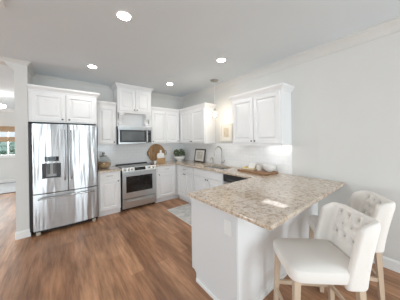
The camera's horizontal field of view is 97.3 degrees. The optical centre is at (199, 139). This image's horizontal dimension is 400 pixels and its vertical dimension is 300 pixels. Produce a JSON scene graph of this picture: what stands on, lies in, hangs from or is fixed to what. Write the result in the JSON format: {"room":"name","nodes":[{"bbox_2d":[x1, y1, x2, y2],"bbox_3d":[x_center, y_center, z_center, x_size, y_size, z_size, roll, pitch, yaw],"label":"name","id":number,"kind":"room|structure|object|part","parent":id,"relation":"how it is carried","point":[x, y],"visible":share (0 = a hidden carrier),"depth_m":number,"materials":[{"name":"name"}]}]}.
{"room":"kitchen","nodes":[
{"label":"kitchen","id":0,"kind":"room"},
{"bbox_2d":[0,61,13,70],"bbox_3d":[-4.380,-1.132,1.622,3.722,0.160,0.160,-1,0,-38],"label":"wall header","id":1,"kind":"structure","parent":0,"point":[10,65],"depth_m":2.70,"materials":[{"name":"paint"}]},
{"bbox_2d":[0,56,110,88],"bbox_3d":[-3.929,-1.193,2.243,5.200,0.050,0.682,-1,0,-38],"label":"trim","id":2,"kind":"structure","parent":1,"relation":"attached to","point":[5,59],"depth_m":3.36,"materials":[{"name":"paint"}]},
{"bbox_2d":[0,111,14,179],"bbox_3d":[-8.589,0.234,5.541,5.522,2.770,0.150,-1,0,-38],"label":"wall","id":3,"kind":"structure","parent":0,"point":[7,165],"depth_m":6.55,"materials":[{"name":"paint"}]},
{"bbox_2d":[0,130,14,157],"bbox_3d":[-7.665,0.106,6.206,1.920,1.120,0.190,-1,0,-38],"label":"window","id":4,"kind":"structure","parent":3,"relation":"in","point":[8,155],"depth_m":6.56,"materials":[{"name":"paint"}]},
{"bbox_2d":[0,126,14,131],"bbox_3d":[-7.605,-0.396,6.121,1.860,0.202,0.042,-1,0,-38],"label":"roman shade","id":5,"kind":"object","parent":4,"relation":"attached to","point":[2,128],"visible":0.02,"depth_m":6.49,"materials":[{"name":"brown wood"}]},
{"bbox_2d":[0,137,14,141],"bbox_3d":[-7.599,-0.016,6.121,1.860,0.182,0.042,-1,0,-38],"label":"roman shade","id":6,"kind":"object","parent":4,"relation":"attached to","point":[3,139],"visible":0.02,"depth_m":6.49,"materials":[{"name":"brown wood"}]},
{"bbox_2d":[0,108,14,111],"bbox_3d":[-8.530,-1.091,5.441,5.522,0.120,0.105,-1,0,-38],"label":"trim","id":7,"kind":"structure","parent":3,"relation":"attached to","point":[1,109],"depth_m":6.53,"materials":[{"name":"paint"}]},
{"bbox_2d":[0,179,15,182],"bbox_3d":[-8.519,1.559,5.477,5.522,0.120,0.014,-1,0,-38],"label":"baseboard","id":8,"kind":"structure","parent":3,"relation":"attached to","point":[10,180],"depth_m":6.55,"materials":[{"name":"paint"}]},
{"bbox_2d":[14,63,31,231],"bbox_3d":[-4.562,0.176,5.008,0.148,2.770,5.730,-1,0,-38],"label":"wall","id":9,"kind":"structure","parent":0,"point":[22,75],"depth_m":2.76,"materials":[{"name":"paint"}]},
{"bbox_2d":[15,229,30,239],"bbox_3d":[-4.529,1.501,4.990,0.176,0.120,5.714,-1,0,-38],"label":"baseboard","id":10,"kind":"structure","parent":9,"relation":"attached to","point":[22,234],"depth_m":2.74,"materials":[{"name":"paint"}]},
{"bbox_2d":[32,77,182,162],"bbox_3d":[-1.792,0.136,4.420,3.480,2.770,0.120,-1,0,-38],"label":"wall","id":11,"kind":"structure","parent":0,"point":[106,94],"depth_m":3.97,"materials":[{"name":"paint"}]},
{"bbox_2d":[27,84,99,124],"bbox_3d":[-2.526,-0.593,3.341,1.000,0.592,0.679,-1,0,-38],"label":"upper cabinet","id":12,"kind":"object","parent":11,"relation":"attached to","point":[46,104],"visible":0.98,"depth_m":3.05,"materials":[{"name":"paint"}]},
{"bbox_3d":[-2.534,-0.551,2.952,0.437,0.465,0.020,-1,0,-38],"label":"door","id":13,"kind":"part","parent":12,"relation":"part of","materials":[{"name":"paint"}]},
{"bbox_3d":[-2.530,-0.846,3.341,1.000,0.085,0.678,-1,0,-38],"label":"crown molding","id":14,"kind":"part","parent":12,"relation":"part of","materials":[{"name":"paint"}]},
{"bbox_3d":[-2.180,-0.556,3.231,0.443,0.465,0.020,-1,0,-38],"label":"door","id":15,"kind":"part","parent":12,"relation":"part of","materials":[{"name":"paint"}]},
{"bbox_2d":[94,100,115,144],"bbox_3d":[-2.095,-0.357,3.884,0.396,0.925,0.354,-1,0,-38],"label":"upper cabinet","id":16,"kind":"object","parent":11,"relation":"attached to","point":[106,111],"visible":0.88,"depth_m":3.77,"materials":[{"name":"paint"}]},
{"bbox_3d":[-2.007,-0.779,3.765,0.396,0.085,0.050,-1,0,-38],"label":"crown molding","id":17,"kind":"part","parent":16,"relation":"part of","materials":[{"name":"paint"}]},
{"bbox_2d":[111,82,153,126],"bbox_3d":[-1.609,-0.776,4.224,0.870,0.944,0.429,-1,0,-38],"label":"upper cabinet","id":18,"kind":"object","parent":11,"relation":"attached to","point":[133,103],"visible":0.94,"depth_m":4.09,"materials":[{"name":"paint"}]},
{"bbox_3d":[-1.643,-0.896,3.975,0.351,0.480,0.020,-1,0,-38],"label":"door","id":19,"kind":"part","parent":18,"relation":"part of","materials":[{"name":"paint"}]},
{"bbox_3d":[-1.615,-1.210,4.223,0.870,0.076,0.428,-1,0,-38],"label":"crown molding","id":20,"kind":"part","parent":18,"relation":"part of","materials":[{"name":"paint"}]},
{"bbox_3d":[-1.361,-0.900,4.197,0.351,0.480,0.020,-1,0,-38],"label":"door","id":21,"kind":"part","parent":18,"relation":"part of","materials":[{"name":"paint"}]},
{"bbox_2d":[116,126,150,143],"bbox_3d":[-1.593,-0.105,4.203,0.762,0.396,0.456,-1,0,-38],"label":"microwave","id":22,"kind":"object","parent":11,"relation":"attached to","point":[124,135],"visible":0.98,"depth_m":4.03,"materials":[{"name":"metal"}]},
{"bbox_3d":[-1.533,-0.076,4.053,0.645,0.337,0.029,-1,0,-38],"label":"door","id":23,"kind":"part","parent":22,"relation":"part of","materials":[{"name":"metal"}]},
{"bbox_2d":[98,143,182,165],"bbox_3d":[-1.434,0.349,4.617,2.362,0.506,0.008,-1,0,-38],"label":"backsplash","id":24,"kind":"structure","parent":11,"relation":"attached to","point":[118,153],"depth_m":4.38,"materials":[{"name":"tile"}]},
{"bbox_2d":[150,106,178,143],"bbox_3d":[-0.989,-0.373,4.755,0.840,0.925,0.354,-1,0,-38],"label":"upper cabinet","id":25,"kind":"object","parent":11,"relation":"attached to","point":[164,122],"visible":0.95,"depth_m":4.61,"materials":[{"name":"paint"}]},
{"bbox_3d":[-1.059,-0.331,4.523,0.382,0.798,0.020,-1,0,-38],"label":"door","id":26,"kind":"part","parent":25,"relation":"part of","materials":[{"name":"paint"}]},
{"bbox_3d":[-0.901,-0.795,4.635,0.840,0.085,0.050,-1,0,-38],"label":"crown molding","id":27,"kind":"part","parent":25,"relation":"part of","materials":[{"name":"paint"}]},
{"bbox_3d":[-0.753,-0.335,4.764,0.380,0.798,0.020,-1,0,-38],"label":"door","id":28,"kind":"part","parent":25,"relation":"part of","materials":[{"name":"paint"}]},
{"bbox_2d":[0,0,399,108],"bbox_3d":[-3.153,-1.280,1.539,9.150,0.100,13.250,-1,0,-38],"label":"ceiling","id":29,"kind":"structure","parent":0,"point":[179,43],"depth_m":2.13,"materials":[{"name":"paint"}]},
{"bbox_2d":[0,0,5,7],"bbox_3d":[-1.904,-1.241,1.465,0.360,0.012,0.200,-1,0,-38],"label":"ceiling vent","id":30,"kind":"object","parent":29,"relation":"in","point":[2,4],"visible":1,"depth_m":1.61,"materials":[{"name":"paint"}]},
{"bbox_2d":[87,65,97,68],"bbox_3d":[-1.829,-1.246,2.994,0.164,0.006,0.164,-1,0,-38],"label":"recessed light","id":31,"kind":"object","parent":29,"relation":"in","point":[89,66],"visible":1,"depth_m":2.98,"materials":[{"name":"paint"}]},
{"bbox_2d":[115,10,132,20],"bbox_3d":[-0.773,-1.261,1.789,0.164,0.006,0.164,-1,0,-38],"label":"recessed light","id":32,"kind":"object","parent":29,"relation":"in","point":[123,15],"visible":1,"depth_m":1.78,"materials":[{"name":"paint"}]},
{"bbox_2d":[117,12,129,19],"bbox_3d":[-0.773,-1.262,1.789,0.123,0.002,0.123,-1,0,-38],"label":"diffuser","id":33,"kind":"object","parent":32,"relation":"attached to","point":[121,15],"depth_m":1.78,"materials":[{"name":"white plastic"}]},
{"bbox_2d":[210,79,217,116],"bbox_3d":[0.312,-0.870,3.765,0.170,0.820,0.170,-1,0,-38],"label":"pendant light","id":34,"kind":"object","parent":29,"relation":"hanging from","point":[211,80],"visible":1,"depth_m":3.75,"materials":[{"name":"silver metal"}]},
{"bbox_2d":[216,58,225,61],"bbox_3d":[0.340,-1.277,2.817,0.164,0.006,0.164,-1,0,-38],"label":"recessed light","id":35,"kind":"object","parent":29,"relation":"in","point":[218,59],"visible":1,"depth_m":2.81,"materials":[{"name":"paint"}]},
{"bbox_2d":[0,192,399,299],"bbox_3d":[-3.112,1.580,1.539,9.150,0.080,13.250,-1,0,-38],"label":"floor","id":36,"kind":"structure","parent":0,"point":[144,252],"depth_m":2.18,"materials":[{"name":"brown wood"}]},
{"bbox_2d":[0,182,15,193],"bbox_3d":[-7.164,1.592,5.273,3.360,0.012,1.950,-1,0,-38],"label":"rug","id":37,"kind":"object","parent":36,"relation":"on","point":[5,188],"visible":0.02,"depth_m":5.82,"materials":[{"name":"white fabric"}]},
{"bbox_2d":[28,123,98,235],"bbox_3d":[-2.477,0.632,3.266,0.955,1.793,0.778,-1,0,-38],"label":"refrigerator","id":38,"kind":"object","parent":36,"relation":"on","point":[63,158],"visible":1,"depth_m":2.98,"materials":[{"name":"silver metal"}]},
{"bbox_3d":[-2.552,0.496,2.879,0.044,0.222,0.044,-1,0,-38],"label":"dispenser panel","id":39,"kind":"part","parent":38,"relation":"part of","materials":[{"name":"silver metal"}]},
{"bbox_3d":[-2.476,0.299,2.922,0.447,1.127,0.089,-1,0,-38],"label":"door","id":40,"kind":"part","parent":38,"relation":"part of","materials":[{"name":"silver metal"}]},
{"bbox_3d":[-2.403,0.494,2.996,0.054,0.222,0.044,-1,0,-38],"label":"dispenser panel","id":41,"kind":"part","parent":38,"relation":"part of","materials":[{"name":"grey metal"}]},
{"bbox_3d":[-2.284,0.253,2.973,0.026,0.854,0.072,-1,0,-38],"label":"handle","id":42,"kind":"part","parent":38,"relation":"part of","materials":[{"name":"silver metal"}]},
{"bbox_3d":[-2.289,1.162,3.060,0.892,0.577,0.089,-1,0,-38],"label":"freezer drawer","id":43,"kind":"part","parent":38,"relation":"part of","materials":[{"name":"silver metal"}]},
{"bbox_3d":[-2.252,0.942,3.009,0.779,0.049,0.090,-1,0,-38],"label":"handle","id":44,"kind":"part","parent":38,"relation":"part of","materials":[{"name":"silver metal"}]},
{"bbox_3d":[-2.214,0.252,3.029,0.026,0.854,0.072,-1,0,-38],"label":"handle","id":45,"kind":"part","parent":38,"relation":"part of","materials":[{"name":"silver metal"}]},
{"bbox_3d":[-2.122,0.294,3.201,0.437,1.127,0.089,-1,0,-38],"label":"door","id":46,"kind":"part","parent":38,"relation":"part of","materials":[{"name":"silver metal"}]},
{"bbox_2d":[98,171,120,216],"bbox_3d":[-1.984,1.082,3.764,0.410,0.882,0.632,-1,0,-38],"label":"base cabinet","id":47,"kind":"object","parent":36,"relation":"on","point":[109,183],"visible":0.91,"depth_m":3.54,"materials":[{"name":"paint"}]},
{"bbox_3d":[-1.820,0.721,3.550,0.360,0.130,0.020,-1,0,-38],"label":"drawer","id":48,"kind":"part","parent":47,"relation":"part of","materials":[{"name":"paint"}]},
{"bbox_2d":[98,166,121,172],"bbox_3d":[-1.990,0.625,3.773,0.442,0.030,0.626,-1,0,-38],"label":"countertop","id":49,"kind":"structure","parent":47,"relation":"on","point":[110,168],"depth_m":3.63,"materials":[{"name":"stone"}]},
{"bbox_2d":[98,152,110,167],"bbox_3d":[-2.097,0.439,3.827,0.297,0.344,0.297,-1,0,-38],"label":"glass jar","id":50,"kind":"object","parent":49,"relation":"on","point":[100,164],"visible":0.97,"depth_m":3.76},
{"bbox_3d":[-1.815,1.101,3.550,0.360,0.590,0.020,-1,0,-38],"label":"door","id":51,"kind":"part","parent":47,"relation":"part of","materials":[{"name":"paint"}]},
{"bbox_2d":[115,162,155,210],"bbox_3d":[-1.496,1.044,4.136,0.765,0.944,0.651,-1,0,-38],"label":"range","id":52,"kind":"object","parent":36,"relation":"on","point":[138,180],"visible":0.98,"depth_m":3.90,"materials":[{"name":"silver metal"}]},
{"bbox_2d":[116,163,154,168],"bbox_3d":[-1.520,0.595,4.158,0.765,0.012,0.530,-1,0,-38],"label":"cooktop","id":53,"kind":"object","parent":52,"relation":"in","point":[129,165],"depth_m":4.07,"materials":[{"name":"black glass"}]},
{"bbox_3d":[-1.337,1.362,3.939,0.749,0.195,0.045,-1,0,-38],"label":"warming drawer","id":54,"kind":"part","parent":52,"relation":"part of","materials":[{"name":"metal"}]},
{"bbox_3d":[-1.341,0.976,3.937,0.749,0.553,0.050,-1,0,-38],"label":"oven door","id":55,"kind":"part","parent":52,"relation":"part of","materials":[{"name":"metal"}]},
{"bbox_3d":[-1.342,0.641,3.933,0.757,0.103,0.063,-1,0,-38],"label":"control panel","id":56,"kind":"part","parent":52,"relation":"part of","materials":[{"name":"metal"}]},
{"bbox_3d":[-1.315,0.729,3.900,0.679,0.022,0.050,-1,0,-38],"label":"handle","id":57,"kind":"part","parent":52,"relation":"part of","materials":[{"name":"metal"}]},
{"bbox_2d":[155,164,178,202],"bbox_3d":[-0.747,1.064,4.738,1.150,0.882,0.632,-1,0,-38],"label":"base cabinet","id":58,"kind":"object","parent":36,"relation":"on","point":[166,176],"visible":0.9,"depth_m":4.34,"materials":[{"name":"paint"}]},
{"bbox_3d":[-0.827,0.707,4.332,0.470,0.130,0.020,-1,0,-38],"label":"drawer","id":59,"kind":"part","parent":58,"relation":"part of","materials":[{"name":"paint"}]},
{"bbox_3d":[-0.822,1.087,4.332,0.470,0.590,0.020,-1,0,-38],"label":"door","id":60,"kind":"part","parent":58,"relation":"part of","materials":[{"name":"paint"}]},
{"bbox_2d":[151,159,345,230],"bbox_3d":[-0.017,0.596,3.256,1.824,0.030,3.880,-1,0,-38],"label":"countertop","id":61,"kind":"structure","parent":58,"relation":"on","point":[266,202],"depth_m":1.86,"materials":[{"name":"stone"}]},
{"bbox_2d":[147,144,165,160],"bbox_3d":[-1.173,0.353,4.769,0.562,0.486,0.099,-1,0,-38],"label":"round board","id":62,"kind":"object","parent":61,"relation":"on","point":[152,152],"visible":0.88,"depth_m":4.72,"materials":[{"name":"brown wood"}]},
{"bbox_2d":[156,158,164,163],"bbox_3d":[-1.013,0.532,4.545,0.250,0.127,0.072,-1,0,-38],"label":"stand","id":63,"kind":"object","parent":61,"relation":"on","point":[159,160],"visible":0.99,"depth_m":4.51,"materials":[{"name":"brown wood"}]},
{"bbox_2d":[157,150,163,157],"bbox_3d":[-1.016,0.363,4.546,0.200,0.210,0.018,-1,0,-38],"label":"paddle board","id":64,"kind":"object","parent":63,"relation":"on","point":[159,155],"visible":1,"depth_m":4.53,"materials":[{"name":"white ceramic"}]},
{"bbox_2d":[174,149,185,160],"bbox_3d":[-0.571,0.418,4.957,0.360,0.341,0.359,-1,0,-38],"label":"potted plant","id":65,"kind":"object","parent":61,"relation":"on","point":[177,153],"visible":0.99,"depth_m":4.88,"materials":[{"name":"green plant"}]},
{"bbox_3d":[-0.580,0.520,4.949,0.310,0.138,0.310,-1,0,-38],"label":"pot","id":66,"kind":"part","parent":65,"relation":"part of","materials":[{"name":"white ceramic"}]},
{"bbox_2d":[194,149,205,162],"bbox_3d":[-0.008,0.407,4.637,0.077,0.342,0.430,-1,0,-38],"label":"picture frame","id":67,"kind":"object","parent":61,"relation":"on","point":[199,156],"visible":0.99,"depth_m":4.62,"materials":[{"name":"brown wood"}]},
{"bbox_2d":[197,152,202,158],"bbox_3d":[-0.010,0.408,4.636,0.034,0.187,0.220,-1,0,-38],"label":"print","id":68,"kind":"object","parent":67,"relation":"attached to","point":[199,154],"depth_m":4.62,"materials":[{"name":"paper"}]},
{"bbox_2d":[206,166,228,168],"bbox_3d":[0.369,0.698,3.798,0.351,0.183,0.696,-1,0,-38],"label":"sink","id":69,"kind":"object","parent":61,"relation":"in","point":[217,167],"visible":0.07,"depth_m":4.03,"materials":[{"name":"metal"}]},
{"bbox_2d":[214,146,224,165],"bbox_3d":[0.432,0.356,3.889,0.262,0.437,0.128,-1,0,-38],"label":"faucet","id":70,"kind":"object","parent":61,"relation":"on","point":[222,162],"visible":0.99,"depth_m":3.94,"materials":[{"name":"silver metal"}]},
{"bbox_2d":[238,168,277,175],"bbox_3d":[1.002,0.549,3.101,0.340,0.034,0.600,-1,0,-34],"label":"cutting board","id":71,"kind":"object","parent":61,"relation":"on","point":[263,172],"visible":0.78,"depth_m":2.96,"materials":[{"name":"brown wood"}]},
{"bbox_2d":[262,164,276,171],"bbox_3d":[1.171,0.475,2.974,0.229,0.108,0.229,-1,0,-38],"label":"bowl","id":72,"kind":"object","parent":71,"relation":"on","point":[267,167],"visible":1,"depth_m":2.91,"materials":[{"name":"white ceramic"}]},
{"bbox_3d":[0.925,0.522,3.271,0.240,0.022,0.170,-1,0,44],"label":"cookbook","id":73,"kind":"object","parent":71,"relation":"on","visible":0},
{"bbox_2d":[248,163,255,167],"bbox_3d":[0.965,0.468,3.252,0.110,0.083,0.120,-1,0,32],"label":"folded napkin","id":74,"kind":"object","parent":73,"relation":"on","point":[251,165],"visible":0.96,"depth_m":3.23,"materials":[{"name":"white fabric"}]},
{"bbox_2d":[167,203,191,225],"bbox_3d":[0.026,1.489,3.315,0.590,0.009,1.630,-1,0,-38],"label":"kitchen rug","id":75,"kind":"object","parent":36,"relation":"on","point":[183,212],"visible":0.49,"depth_m":3.62,"materials":[{"name":"beige fabric"}]},
{"bbox_2d":[177,165,193,202],"bbox_3d":[-0.143,1.055,4.383,0.632,0.882,0.730,-1,0,-38],"label":"base cabinet","id":76,"kind":"object","parent":36,"relation":"on","point":[185,174],"visible":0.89,"depth_m":4.19,"materials":[{"name":"paint"}]},
{"bbox_3d":[-0.458,1.082,4.342,0.020,0.590,0.335,-1,0,-38],"label":"door","id":77,"kind":"part","parent":76,"relation":"part of","materials":[{"name":"paint"}]},
{"bbox_3d":[-0.357,0.700,4.206,0.020,0.130,0.680,-1,0,-38],"label":"drawer","id":78,"kind":"part","parent":76,"relation":"part of","materials":[{"name":"paint"}]},
{"bbox_3d":[-0.245,1.079,4.072,0.020,0.590,0.337,-1,0,-38],"label":"door","id":79,"kind":"part","parent":76,"relation":"part of","materials":[{"name":"paint"}]},
{"bbox_2d":[194,168,223,190],"bbox_3d":[0.370,1.048,3.735,0.627,0.882,0.920,-1,0,-38],"label":"base cabinet","id":80,"kind":"object","parent":36,"relation":"on","point":[203,179],"visible":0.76,"depth_m":3.57,"materials":[{"name":"paint"}]},
{"bbox_3d":[0.015,1.075,3.741,0.020,0.590,0.441,-1,0,-38],"label":"door","id":81,"kind":"part","parent":80,"relation":"part of","materials":[{"name":"paint"}]},
{"bbox_3d":[0.148,0.693,3.564,0.020,0.130,0.890,-1,0,-38],"label":"drawer","id":82,"kind":"part","parent":80,"relation":"part of","materials":[{"name":"paint"}]},
{"bbox_3d":[0.292,1.071,3.388,0.020,0.590,0.441,-1,0,-38],"label":"door","id":83,"kind":"part","parent":80,"relation":"part of","materials":[{"name":"paint"}]},
{"bbox_2d":[223,174,247,183],"bbox_3d":[0.844,1.041,3.132,0.612,0.881,0.602,-1,0,-38],"label":"dishwasher","id":84,"kind":"object","parent":36,"relation":"on","point":[227,178],"visible":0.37,"depth_m":3.05,"materials":[{"name":"black metal"}]},
{"bbox_2d":[191,197,317,299],"bbox_3d":[0.809,1.041,2.232,1.809,0.882,0.649,-1,0,-38],"label":"base cabinet","id":85,"kind":"object","parent":36,"relation":"on","point":[240,266],"visible":0.48,"depth_m":1.64,"materials":[{"name":"paint"}]},
{"bbox_3d":[0.113,1.051,1.693,0.020,0.882,0.635,-1,0,-38],"label":"panel","id":86,"kind":"part","parent":85,"relation":"part of","materials":[{"name":"paint"}]},
{"bbox_2d":[224,218,231,236],"bbox_3d":[0.236,0.750,1.507,0.008,0.132,0.084,-1,0,-38],"label":"wall outlet","id":87,"kind":"object","parent":85,"relation":"attached to","point":[227,224],"visible":1,"depth_m":1.50,"materials":[{"name":"white plastic"}]},
{"bbox_3d":[0.842,1.463,2.199,1.809,0.037,0.564,-1,0,-38],"label":"baseboard","id":88,"kind":"part","parent":85,"relation":"part of","materials":[{"name":"paint"}]},
{"bbox_3d":[1.009,1.038,2.005,1.776,0.882,0.018,-1,0,-38],"label":"panel","id":89,"kind":"part","parent":85,"relation":"part of","materials":[{"name":"paint"}]},
{"bbox_2d":[273,202,380,299],"bbox_3d":[0.952,1.021,1.399,0.621,0.918,0.456,-1,0,4],"label":"bar stool","id":90,"kind":"object","parent":36,"relation":"on","point":[341,251],"visible":1,"depth_m":1.31,"materials":[{"name":"fabric"}]},
{"bbox_3d":[0.701,1.232,1.596,0.057,0.503,0.052,-1,0,4],"label":"leg","id":91,"kind":"part","parent":90,"relation":"part of","materials":[{"name":"brown wood"}]},
{"bbox_3d":[0.677,1.233,1.237,0.057,0.503,0.052,-1,0,4],"label":"leg","id":92,"kind":"part","parent":90,"relation":"part of","materials":[{"name":"brown wood"}]},
{"bbox_3d":[0.896,0.927,1.402,0.512,0.106,0.432,-1,0,4],"label":"seat","id":93,"kind":"part","parent":90,"relation":"part of","materials":[{"name":"fabric"}]},
{"bbox_3d":[1.147,1.226,1.551,0.064,0.503,0.042,-1,0,4],"label":"leg","id":94,"kind":"part","parent":90,"relation":"part of","materials":[{"name":"brown wood"}]},
{"bbox_3d":[1.129,0.786,1.387,0.260,0.455,0.456,-1,0,4],"label":"backrest","id":95,"kind":"part","parent":90,"relation":"part of","materials":[{"name":"fabric"}]},
{"bbox_3d":[1.125,1.226,1.222,0.064,0.503,0.042,-1,0,4],"label":"leg","id":96,"kind":"part","parent":90,"relation":"part of","materials":[{"name":"brown wood"}]},
{"bbox_2d":[308,190,395,299],"bbox_3d":[1.506,1.013,1.815,0.621,0.918,0.456,-1,0,18],"label":"bar stool","id":97,"kind":"object","parent":36,"relation":"on","point":[380,208],"visible":0.48,"depth_m":1.60,"materials":[{"name":"fabric"}]},
{"bbox_3d":[1.310,1.224,2.068,0.057,0.503,0.052,-1,0,18],"label":"leg","id":98,"kind":"part","parent":97,"relation":"part of","materials":[{"name":"brown wood"}]},
{"bbox_3d":[1.453,0.919,1.832,0.512,0.106,0.432,-1,0,18],"label":"seat","id":99,"kind":"part","parent":97,"relation":"part of","materials":[{"name":"fabric"}]},
{"bbox_3d":[1.675,0.778,1.760,0.260,0.455,0.456,-1,0,18],"label":"backrest","id":100,"kind":"part","parent":97,"relation":"part of","materials":[{"name":"fabric"}]},
{"bbox_3d":[1.632,1.219,1.603,0.064,0.503,0.042,-1,0,18],"label":"leg","id":101,"kind":"part","parent":97,"relation":"part of","materials":[{"name":"brown wood"}]},
{"bbox_2d":[183,31,399,261],"bbox_3d":[2.027,0.081,2.259,0.150,2.770,8.000,-1,0,-38],"label":"wall","id":102,"kind":"structure","parent":0,"point":[345,104],"depth_m":2.27,"materials":[{"name":"paint"}]},
{"bbox_2d":[179,102,215,143],"bbox_3d":[-0.199,-0.380,4.670,0.354,0.935,1.462,-1,0,-38],"label":"upper cabinet","id":103,"kind":"object","parent":102,"relation":"attached to","point":[196,122],"visible":0.97,"depth_m":4.25,"materials":[{"name":"paint"}]},
{"bbox_3d":[-0.377,-0.336,4.673,0.020,0.808,0.507,-1,0,-38],"label":"door","id":104,"kind":"part","parent":103,"relation":"part of","materials":[{"name":"paint"}]},
{"bbox_3d":[-0.206,-0.805,4.670,0.353,0.085,1.462,-1,0,-38],"label":"crown molding","id":105,"kind":"part","parent":103,"relation":"part of","materials":[{"name":"paint"}]},
{"bbox_3d":[-0.057,-0.340,4.266,0.020,0.808,0.512,-1,0,-38],"label":"door","id":106,"kind":"part","parent":103,"relation":"part of","materials":[{"name":"paint"}]},
{"bbox_2d":[220,123,232,140],"bbox_3d":[0.585,-0.169,3.940,0.029,0.400,0.360,-1,0,-38],"label":"wall picture","id":107,"kind":"object","parent":102,"relation":"attached to","point":[226,130],"visible":1,"depth_m":3.93,"materials":[{"name":"white paper"}]},
{"bbox_2d":[224,128,228,136],"bbox_3d":[0.584,-0.169,3.939,0.002,0.210,0.150,-1,0,-38],"label":"print","id":108,"kind":"object","parent":107,"relation":"attached to","point":[226,130],"depth_m":3.93},
{"bbox_2d":[183,143,291,174],"bbox_3d":[0.487,0.326,4.092,0.008,0.496,3.210,-1,0,-38],"label":"backsplash","id":109,"kind":"structure","parent":102,"relation":"attached to","point":[241,156],"depth_m":3.54,"materials":[{"name":"tile"}]},
{"bbox_2d":[228,82,293,145],"bbox_3d":[1.031,-0.374,3.103,0.359,0.932,1.070,-1,0,-38],"label":"upper cabinet","id":110,"kind":"object","parent":102,"relation":"attached to","point":[262,116],"visible":1,"depth_m":2.86,"materials":[{"name":"paint"}]},
{"bbox_3d":[0.777,-0.340,3.199,0.020,0.783,0.445,-1,0,-38],"label":"door","id":111,"kind":"part","parent":110,"relation":"part of","materials":[{"name":"paint"}]},
{"bbox_3d":[0.932,0.083,3.020,0.020,0.022,0.970,-1,0,-38],"label":"light rail","id":112,"kind":"part","parent":110,"relation":"part of","materials":[{"name":"paint"}]},
{"bbox_3d":[1.024,-0.797,3.103,0.358,0.085,1.070,-1,0,-38],"label":"crown molding","id":113,"kind":"part","parent":110,"relation":"part of","materials":[{"name":"paint"}]},
{"bbox_3d":[1.063,-0.344,2.835,0.020,0.783,0.460,-1,0,-38],"label":"door","id":114,"kind":"part","parent":110,"relation":"part of","materials":[{"name":"paint"}]},
{"bbox_2d":[151,16,399,101],"bbox_3d":[1.509,-1.237,1.866,1.120,0.120,8.000,-1,0,-38],"label":"trim","id":115,"kind":"structure","parent":102,"relation":"attached to","point":[391,26],"depth_m":2.58,"materials":[{"name":"paint"}]},
{"bbox_2d":[373,256,399,272],"bbox_3d":[3.187,1.389,0.676,0.014,0.120,4.100,-1,0,-38],"label":"baseboard","id":116,"kind":"structure","parent":102,"relation":"attached to","point":[388,263],"depth_m":1.98,"materials":[{"name":"paint"}]},
{"label":"outside","id":117,"kind":"structure","parent":0,"visible":0},
{"bbox_3d":[-14.487,1.955,23.156,60.000,0.100,34.700,-1,0,-38],"label":"ground","id":118,"kind":"structure","parent":117,"visible":0},
{"bbox_2d":[0,142,14,154],"bbox_3d":[-9.987,0.939,9.319,2.188,1.812,2.136,-1,0,-38],"label":"tree","id":119,"kind":"object","parent":118,"relation":"on","point":[3,145],"visible":0.29,"depth_m":8.85,"materials":[{"name":"green plant"}]}
]}

